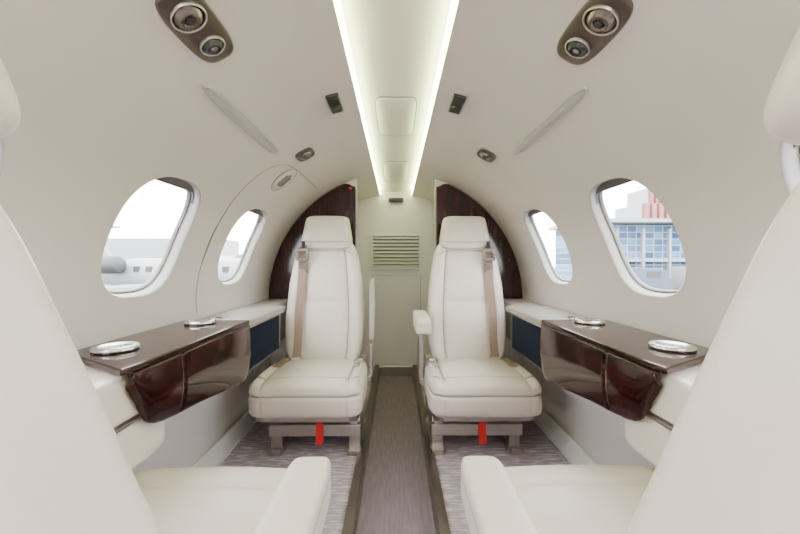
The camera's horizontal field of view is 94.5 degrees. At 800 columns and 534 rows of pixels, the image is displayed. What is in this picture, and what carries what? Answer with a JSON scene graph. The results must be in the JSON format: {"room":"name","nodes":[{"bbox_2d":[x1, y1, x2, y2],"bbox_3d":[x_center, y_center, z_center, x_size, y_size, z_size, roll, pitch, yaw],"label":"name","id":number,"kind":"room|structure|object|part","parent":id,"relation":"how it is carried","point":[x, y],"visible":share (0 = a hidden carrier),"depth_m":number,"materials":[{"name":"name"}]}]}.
{"room":"aircraft cabin","nodes":[
{"label":"aircraft cabin","id":0,"kind":"room"},
{"bbox_2d":[0,0,309,471],"bbox_3d":[-0.658,0.242,0.896,0.272,1.232,4.200,0,1,-1],"label":"wall","id":1,"kind":"structure","parent":0,"point":[86,139],"depth_m":0.88,"materials":[{"name":"grey plastic"}]},
{"bbox_2d":[0,138,3,175],"bbox_3d":[-0.719,-0.082,0.478,0.186,0.361,0.331,0,1,-1],"label":"window","id":2,"kind":"structure","parent":1,"relation":"in","point":[1,139],"depth_m":0.62,"materials":[{"name":"grey"}]},
{"bbox_2d":[101,177,200,297],"bbox_3d":[-0.726,-0.090,1.095,0.186,0.361,0.331,0,1,-1],"label":"window","id":3,"kind":"structure","parent":1,"relation":"in","point":[162,273],"depth_m":1.23,"materials":[{"name":"grey plastic"}]},
{"bbox_2d":[155,177,193,202],"bbox_3d":[-0.677,-0.238,1.094,0.045,0.059,0.276,0,1,-1],"label":"shade","id":4,"kind":"object","parent":3,"relation":"attached to","point":[176,182],"depth_m":1.13,"materials":[{"name":"grey plastic"}]},
{"bbox_2d":[77,299,287,469],"bbox_3d":[-0.665,0.303,1.352,0.248,0.247,1.770,0,1,-1],"label":"console","id":5,"kind":"object","parent":1,"relation":"attached to","point":[142,380],"visible":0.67,"depth_m":0.92,"materials":[{"name":"brown wood"}]},
{"bbox_3d":[-0.667,0.271,0.686,0.224,0.100,0.440,0,1,-1],"label":"padded panel","id":6,"kind":"part","parent":5,"relation":"part of","materials":[{"name":"beige leather"}]},
{"bbox_3d":[-0.558,0.324,0.683,0.010,0.006,0.430,0,1,-1],"label":"metal trim","id":7,"kind":"part","parent":5,"relation":"part of","materials":[{"name":"silver metal"}]},
{"bbox_3d":[-0.666,0.381,0.688,0.212,0.109,0.440,0,1,-1],"label":"padded panel","id":8,"kind":"part","parent":5,"relation":"part of","materials":[{"name":"beige leather"}]},
{"bbox_2d":[192,410,256,466],"bbox_3d":[-0.753,0.798,0.528,0.024,0.090,3.450,0,1,-1],"label":"baseboard","id":9,"kind":"structure","parent":1,"relation":"attached to","point":[226,444],"depth_m":1.64,"materials":[{"name":"white"}]},
{"bbox_2d":[220,209,266,284],"bbox_3d":[-0.732,-0.099,1.715,0.186,0.361,0.331,0,1,-1],"label":"window","id":10,"kind":"structure","parent":1,"relation":"in","point":[238,273],"depth_m":1.86,"materials":[{"name":"grey plastic"}]},
{"bbox_2d":[248,209,261,222],"bbox_3d":[-0.683,-0.246,1.714,0.045,0.059,0.276,0,1,-1],"label":"shade","id":11,"kind":"object","parent":10,"relation":"attached to","point":[256,211],"depth_m":1.77,"materials":[{"name":"grey plastic"}]},
{"bbox_2d":[195,164,316,313],"bbox_3d":[-0.525,-0.129,1.698,0.256,0.620,0.733,0,1,27],"label":"trim","id":12,"kind":"structure","parent":1,"relation":"attached to","point":[280,164],"depth_m":1.42,"materials":[{"name":"beige plastic"}]},
{"bbox_2d":[271,169,296,190],"bbox_3d":[-0.518,-0.389,1.654,0.112,0.095,0.143,0,1,6],"label":"handle","id":13,"kind":"object","parent":1,"relation":"attached to","point":[285,178],"visible":0.99,"depth_m":1.64,"materials":[{"name":"grey plastic"}]},
{"bbox_3d":[-0.515,-0.385,1.655,0.075,0.006,0.058,-40,1,0],"label":"lever","id":14,"kind":"part","parent":13,"relation":"part of","materials":[{"name":"grey"}]},
{"bbox_2d":[357,202,357,234],"bbox_3d":[-0.354,0.164,2.649,0.030,1.420,0.700,0,1,-1],"label":"wall","id":15,"kind":"structure","parent":0,"point":[357,202],"depth_m":2.98,"materials":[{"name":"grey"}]},
{"bbox_2d":[219,364,571,533],"bbox_3d":[-0.010,0.865,0.912,1.580,0.086,4.200,0,1,-1],"label":"floor","id":16,"kind":"structure","parent":0,"point":[395,484],"depth_m":1.61,"materials":[{"name":"carpet"}]},
{"bbox_2d":[0,57,330,533],"bbox_3d":[-0.384,0.292,0.495,0.541,1.102,0.738,0,1,-1],"label":"seat","id":17,"kind":"object","parent":16,"relation":"on","point":[65,468],"visible":1,"depth_m":0.25,"materials":[{"name":"beige leather"}]},
{"bbox_3d":[-0.409,0.209,0.283,0.419,0.615,0.305,0,1,-1],"label":"backrest","id":18,"kind":"part","parent":17,"relation":"part of","materials":[{"name":"beige leather"}]},
{"bbox_2d":[133,467,286,533],"bbox_3d":[-0.413,0.526,0.625,0.486,0.162,0.484,0,1,-1],"label":"seat cushion","id":19,"kind":"object","parent":17,"relation":"on","point":[183,500],"depth_m":0.72,"materials":[{"name":"beige leather"}]},
{"bbox_3d":[-0.150,0.363,0.526,0.072,0.080,0.245,0,1,-1],"label":"armrest","id":20,"kind":"part","parent":17,"relation":"part of","materials":[{"name":"beige leather"}]},
{"bbox_2d":[248,216,374,455],"bbox_3d":[-0.391,0.269,1.827,0.526,1.113,0.658,0,1,-1],"label":"seat","id":21,"kind":"object","parent":16,"relation":"on","point":[320,390],"visible":1,"depth_m":1.95,"materials":[{"name":"beige leather"}]},
{"bbox_3d":[-0.548,0.748,1.664,0.066,0.160,0.044,0,1,-1],"label":"leg","id":22,"kind":"part","parent":21,"relation":"part of","materials":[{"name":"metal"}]},
{"bbox_2d":[248,359,366,417],"bbox_3d":[-0.404,0.551,1.751,0.486,0.162,0.484,0,1,-1],"label":"seat cushion","id":23,"kind":"object","parent":21,"relation":"on","point":[289,388],"depth_m":1.53,"materials":[{"name":"beige leather"}]},
{"bbox_3d":[-0.389,0.743,1.806,0.430,0.164,0.380,0,1,-1],"label":"frame","id":24,"kind":"part","parent":21,"relation":"part of","materials":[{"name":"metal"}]},
{"bbox_3d":[-0.407,0.182,2.033,0.424,0.689,0.194,0,1,-1],"label":"backrest","id":25,"kind":"part","parent":21,"relation":"part of","materials":[{"name":"beige leather"}]},
{"bbox_3d":[-0.203,0.748,1.668,0.066,0.160,0.044,0,1,-1],"label":"leg","id":26,"kind":"part","parent":21,"relation":"part of","materials":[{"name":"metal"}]},
{"bbox_3d":[-0.148,0.223,1.978,0.028,0.320,0.104,0,1,-1],"label":"armrest","id":27,"kind":"part","parent":21,"relation":"part of","materials":[{"name":"grey leather"}]},
{"bbox_2d":[269,179,521,365],"bbox_3d":[-0.025,0.139,2.273,1.554,1.356,0.051,0,1,-1],"label":"wall","id":28,"kind":"structure","parent":16,"relation":"on","point":[341,200],"depth_m":2.25,"materials":[{"name":"red wood"}]},
{"bbox_3d":[-0.533,-0.143,2.247,0.526,0.725,0.014,0,1,-1],"label":"wood panel","id":29,"kind":"part","parent":28,"relation":"part of","materials":[{"name":"red wood"}]},
{"bbox_3d":[-0.262,0.160,2.256,0.006,1.310,0.020,0,1,-1],"label":"edge trim","id":30,"kind":"part","parent":28,"relation":"part of","materials":[{"name":"grey plastic"}]},
{"bbox_3d":[0.214,0.160,2.261,0.006,1.310,0.020,0,1,-1],"label":"edge trim","id":31,"kind":"part","parent":28,"relation":"part of","materials":[{"name":"grey plastic"}]},
{"bbox_3d":[0.485,-0.143,2.258,0.526,0.725,0.014,0,1,-1],"label":"wood panel","id":32,"kind":"part","parent":28,"relation":"part of","materials":[{"name":"red wood"}]},
{"bbox_2d":[413,216,541,454],"bbox_3d":[0.338,0.269,1.835,0.541,1.113,0.643,0,1,-1],"label":"seat","id":33,"kind":"object","parent":16,"relation":"on","point":[471,389],"visible":1,"depth_m":1.94,"materials":[{"name":"beige leather"}]},
{"bbox_3d":[0.104,0.266,1.790,0.072,0.080,0.370,0,1,-1],"label":"armrest","id":34,"kind":"part","parent":33,"relation":"part of","materials":[{"name":"beige leather"}]},
{"bbox_3d":[0.167,0.748,1.672,0.066,0.160,0.044,0,1,-1],"label":"leg","id":35,"kind":"part","parent":33,"relation":"part of","materials":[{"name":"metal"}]},
{"bbox_3d":[0.363,0.182,2.041,0.424,0.689,0.194,0,1,-1],"label":"backrest","id":36,"kind":"part","parent":33,"relation":"part of","materials":[{"name":"beige leather"}]},
{"bbox_3d":[0.350,0.743,1.814,0.430,0.164,0.380,0,1,-1],"label":"frame","id":37,"kind":"part","parent":33,"relation":"part of","materials":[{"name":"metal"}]},
{"bbox_2d":[425,358,541,416],"bbox_3d":[0.366,0.550,1.760,0.486,0.162,0.484,0,1,-1],"label":"seat cushion","id":38,"kind":"object","parent":33,"relation":"on","point":[454,387],"depth_m":1.54,"materials":[{"name":"beige leather"}]},
{"bbox_3d":[0.512,0.747,1.676,0.066,0.160,0.044,0,1,-1],"label":"leg","id":39,"kind":"part","parent":33,"relation":"part of","materials":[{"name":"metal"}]},
{"bbox_2d":[461,26,799,533],"bbox_3d":[0.373,0.292,0.503,0.541,1.102,0.738,0,1,-1],"label":"seat","id":40,"kind":"object","parent":16,"relation":"on","point":[729,461],"visible":1,"depth_m":0.25,"materials":[{"name":"beige leather"}]},
{"bbox_3d":[0.138,0.363,0.529,0.072,0.080,0.245,0,1,-1],"label":"armrest","id":41,"kind":"part","parent":40,"relation":"part of","materials":[{"name":"beige leather"}]},
{"bbox_2d":[504,465,655,533],"bbox_3d":[0.399,0.526,0.633,0.486,0.162,0.484,0,1,-1],"label":"seat cushion","id":42,"kind":"object","parent":40,"relation":"on","point":[558,499],"depth_m":0.72,"materials":[{"name":"beige leather"}]},
{"bbox_3d":[0.403,0.209,0.292,0.419,0.615,0.305,0,1,-1],"label":"backrest","id":43,"kind":"part","parent":40,"relation":"part of","materials":[{"name":"beige leather"}]},
{"bbox_2d":[6,0,785,204],"bbox_3d":[-0.010,-0.476,0.894,1.044,0.229,4.200,0,1,-1],"label":"ceiling","id":44,"kind":"structure","parent":0,"point":[287,56],"depth_m":0.88,"materials":[{"name":"white plastic"}]},
{"bbox_2d":[155,0,233,62],"bbox_3d":[-0.389,-0.460,0.715,0.079,0.051,0.205,0,1,1],"label":"overhead air vent panel","id":45,"kind":"object","parent":44,"relation":"attached to","point":[193,22],"visible":1,"depth_m":0.70,"materials":[{"name":"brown metal"}]},
{"bbox_2d":[202,84,277,153],"bbox_3d":[-0.458,-0.423,1.119,0.030,0.024,0.530,0,1,-1],"label":"grab recess","id":46,"kind":"object","parent":44,"relation":"attached to","point":[225,105],"visible":1,"depth_m":1.04,"materials":[{"name":"grey plastic"}]},
{"bbox_2d":[295,147,314,161],"bbox_3d":[-0.398,-0.472,1.550,0.074,0.048,0.115,0,1,-1],"label":"reading light","id":47,"kind":"object","parent":44,"relation":"attached to","point":[305,154],"visible":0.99,"depth_m":1.53,"materials":[{"name":"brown metal"}]},
{"bbox_2d":[325,93,343,113],"bbox_3d":[-0.214,-0.535,1.216,0.041,0.022,0.125,0,1,-1],"label":"ceiling speaker","id":48,"kind":"object","parent":44,"relation":"attached to","point":[333,100],"visible":1,"depth_m":1.20,"materials":[{"name":"black plastic"}]},
{"bbox_2d":[332,105,339,109],"bbox_3d":[-0.212,-0.529,1.228,0.028,0.004,0.028,-15,1,0],"label":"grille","id":49,"kind":"object","parent":48,"relation":"attached to","point":[335,107],"depth_m":1.22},
{"bbox_2d":[334,0,380,193],"bbox_3d":[-0.133,-0.563,0.891,0.010,0.012,4.180,0,1,-1],"label":"light strip","id":50,"kind":"object","parent":44,"relation":"attached to","point":[337,2],"visible":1,"depth_m":1.06,"materials":[{"name":"white plastic"}]},
{"bbox_2d":[340,0,451,191],"bbox_3d":[-0.010,-0.585,0.892,0.262,0.012,4.200,0,1,-1],"label":"ceiling panel","id":51,"kind":"object","parent":44,"relation":"attached to","point":[396,45],"visible":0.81,"depth_m":1.03,"materials":[{"name":"white paint"}]},
{"bbox_2d":[375,96,416,135],"bbox_3d":[-0.016,-0.586,1.462,0.154,0.010,0.389,0,1,-1],"label":"ceiling hatch","id":52,"kind":"object","parent":51,"relation":"attached to","point":[395,116],"visible":1,"depth_m":1.42,"materials":[{"name":"white paint"}]},
{"bbox_2d":[383,161,408,181],"bbox_3d":[-0.025,-0.598,2.352,0.158,0.010,0.530,0,1,-1],"label":"ceiling hatch","id":53,"kind":"object","parent":51,"relation":"attached to","point":[394,171],"visible":1,"depth_m":2.29,"materials":[{"name":"white paint"}]},
{"bbox_2d":[411,0,457,193],"bbox_3d":[0.114,-0.563,0.894,0.010,0.012,4.180,0,1,-1],"label":"light strip","id":54,"kind":"object","parent":44,"relation":"attached to","point":[453,2],"visible":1,"depth_m":1.06,"materials":[{"name":"white plastic"}]},
{"bbox_2d":[448,93,465,114],"bbox_3d":[0.188,-0.535,1.220,0.041,0.022,0.125,0,1,-1],"label":"ceiling speaker","id":55,"kind":"object","parent":44,"relation":"attached to","point":[457,102],"visible":1,"depth_m":1.20,"materials":[{"name":"black plastic"}]},
{"bbox_2d":[477,148,495,161],"bbox_3d":[0.364,-0.472,1.558,0.074,0.048,0.115,0,1,0],"label":"reading light","id":56,"kind":"object","parent":44,"relation":"attached to","point":[486,155],"visible":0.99,"depth_m":1.54,"materials":[{"name":"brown metal"}]},
{"bbox_2d":[513,86,587,154],"bbox_3d":[0.433,-0.423,1.129,0.030,0.024,0.530,0,1,-1],"label":"grab recess","id":57,"kind":"object","parent":44,"relation":"attached to","point":[565,106],"visible":1,"depth_m":1.05,"materials":[{"name":"grey plastic"}]},
{"bbox_2d":[557,0,633,64],"bbox_3d":[0.373,-0.460,0.723,0.078,0.051,0.205,0,1,0],"label":"overhead air vent panel","id":58,"kind":"object","parent":44,"relation":"attached to","point":[597,22],"visible":1,"depth_m":0.70,"materials":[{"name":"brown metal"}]},
{"bbox_2d":[358,191,433,374],"bbox_3d":[-0.033,0.139,3.022,1.600,1.600,0.040,0,1,-1],"label":"wall","id":59,"kind":"structure","parent":0,"point":[395,342],"depth_m":3.00,"materials":[{"name":"grey plastic"}]},
{"bbox_2d":[371,234,420,269],"bbox_3d":[-0.032,-0.120,2.987,0.400,0.284,0.022,0,1,-1],"label":"air vent","id":60,"kind":"object","parent":59,"relation":"in","point":[388,251],"visible":1,"depth_m":2.98,"materials":[{"name":"grey plastic"}]},
{"bbox_2d":[380,365,411,375],"bbox_3d":[-0.032,0.840,2.996,0.260,0.080,0.030,0,1,-1],"label":"trim","id":61,"kind":"structure","parent":59,"relation":"attached to","point":[385,370],"depth_m":2.98,"materials":[{"name":"metal"}]},
{"bbox_2d":[371,275,420,341],"bbox_3d":[-0.032,0.439,3.005,0.404,0.741,0.004,0,1,-1],"label":"trim","id":62,"kind":"structure","parent":59,"relation":"attached to","point":[371,275],"depth_m":3.00,"materials":[{"name":"grey plastic"}]},
{"bbox_2d":[388,198,403,201],"bbox_3d":[-0.032,-0.535,2.959,0.120,0.030,0.057,0,1,-1],"label":"warning light","id":63,"kind":"object","parent":59,"relation":"attached to","point":[389,199],"visible":1,"depth_m":2.93,"materials":[{"name":"black plastic"}]},
{"bbox_2d":[481,0,799,468],"bbox_3d":[0.638,0.242,0.910,0.272,1.232,4.200,0,1,-1],"label":"wall","id":64,"kind":"structure","parent":0,"point":[699,141],"depth_m":0.89,"materials":[{"name":"grey plastic"}]},
{"bbox_2d":[524,209,569,284],"bbox_3d":[0.695,-0.099,1.730,0.186,0.361,0.331,0,1,-1],"label":"window","id":65,"kind":"structure","parent":64,"relation":"in","point":[551,272],"depth_m":1.87,"materials":[{"name":"grey plastic"}]},
{"bbox_2d":[528,209,541,223],"bbox_3d":[0.646,-0.247,1.728,0.045,0.059,0.276,0,1,-1],"label":"shade","id":66,"kind":"object","parent":65,"relation":"attached to","point":[532,212],"depth_m":1.80,"materials":[{"name":"grey plastic"}]},
{"bbox_2d":[533,409,597,464],"bbox_3d":[0.741,0.798,0.544,0.024,0.090,3.450,0,1,-1],"label":"baseboard","id":67,"kind":"structure","parent":64,"relation":"attached to","point":[566,445],"depth_m":1.65,"materials":[{"name":"white"}]},
{"bbox_2d":[503,299,708,466],"bbox_3d":[0.635,0.303,1.366,0.248,0.247,1.770,0,1,-1],"label":"console","id":68,"kind":"object","parent":64,"relation":"attached to","point":[642,377],"visible":0.59,"depth_m":0.94,"materials":[{"name":"brown wood"}]},
{"bbox_3d":[0.651,0.381,0.702,0.212,0.109,0.440,0,1,-1],"label":"padded panel","id":69,"kind":"part","parent":68,"relation":"part of","materials":[{"name":"beige leather"}]},
{"bbox_3d":[0.544,0.324,0.695,0.010,0.006,0.430,0,1,-1],"label":"metal trim","id":70,"kind":"part","parent":68,"relation":"part of","materials":[{"name":"silver metal"}]},
{"bbox_3d":[0.652,0.271,0.701,0.224,0.100,0.440,0,1,-1],"label":"padded panel","id":71,"kind":"part","parent":68,"relation":"part of","materials":[{"name":"beige leather"}]},
{"bbox_2d":[589,178,685,297],"bbox_3d":[0.702,-0.090,1.111,0.186,0.361,0.331,0,1,-1],"label":"window","id":72,"kind":"structure","parent":64,"relation":"in","point":[596,201],"depth_m":1.25,"materials":[{"name":"grey plastic"}]},
{"bbox_2d":[596,178,632,203],"bbox_3d":[0.653,-0.238,1.108,0.045,0.059,0.276,0,1,-1],"label":"shade","id":73,"kind":"object","parent":72,"relation":"attached to","point":[612,183],"depth_m":1.14,"materials":[{"name":"grey plastic"}]},
{"bbox_2d":[779,141,799,194],"bbox_3d":[0.709,-0.082,0.494,0.186,0.361,0.331,0,1,-1],"label":"window","id":74,"kind":"structure","parent":64,"relation":"in","point":[789,154],"depth_m":0.64,"materials":[{"name":"grey"}]},
{"label":"outside","id":75,"kind":"structure","parent":0,"visible":0},
{"bbox_3d":[-0.324,2.144,30.030,300.000,0.200,300.000,0,1,-1],"label":"ground","id":76,"kind":"structure","parent":75,"visible":0},
{"bbox_2d":[101,226,240,289],"bbox_3d":[-13.995,-0.228,21.447,11.129,4.777,11.720,-1,1,-40],"label":"jet","id":77,"kind":"object","parent":76,"relation":"on","point":[117,272],"visible":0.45,"depth_m":20.68,"materials":[{"name":"grey paint"}]},
{"bbox_2d":[105,238,238,259],"bbox_3d":[-52.644,-1.351,59.297,50.000,6.000,8.250,0,1,-1],"label":"hangar","id":78,"kind":"structure","parent":76,"relation":"on","point":[127,248],"depth_m":55.55,"materials":[{"name":"grey paint"}]},
{"bbox_2d":[220,254,241,257],"bbox_3d":[-18.081,-0.917,41.203,13.788,5.620,13.093,0,1,-24],"label":"jet","id":79,"kind":"object","parent":76,"relation":"on","point":[238,255],"visible":0.02,"depth_m":40.86,"materials":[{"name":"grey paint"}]},
{"bbox_2d":[548,188,685,289],"bbox_3d":[26.636,-2.606,33.758,23.000,9.200,8.000,0,1,-1],"label":"terminal building","id":80,"kind":"structure","parent":76,"relation":"on","point":[646,233],"depth_m":31.22,"materials":[{"name":"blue glass"}]},
{"bbox_3d":[26.631,-0.813,34.282,22.000,5.600,6.000,0,1,-1],"label":"glass","id":81,"kind":"part","parent":80,"relation":"part of","materials":[{"name":"blue glass"}]},
{"bbox_2d":[631,267,670,289],"bbox_3d":[17.502,1.027,27.702,4.400,2.098,1.950,0,1,-1],"label":"van","id":82,"kind":"object","parent":76,"relation":"on","point":[658,278],"visible":0.21,"depth_m":26.81,"materials":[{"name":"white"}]},
{"bbox_2d":[672,267,685,289],"bbox_3d":[23.201,1.026,27.764,4.400,2.098,1.950,0,1,-1],"label":"van","id":83,"kind":"object","parent":76,"relation":"on","point":[678,273],"visible":0.11,"depth_m":27.90,"materials":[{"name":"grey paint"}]}
]}

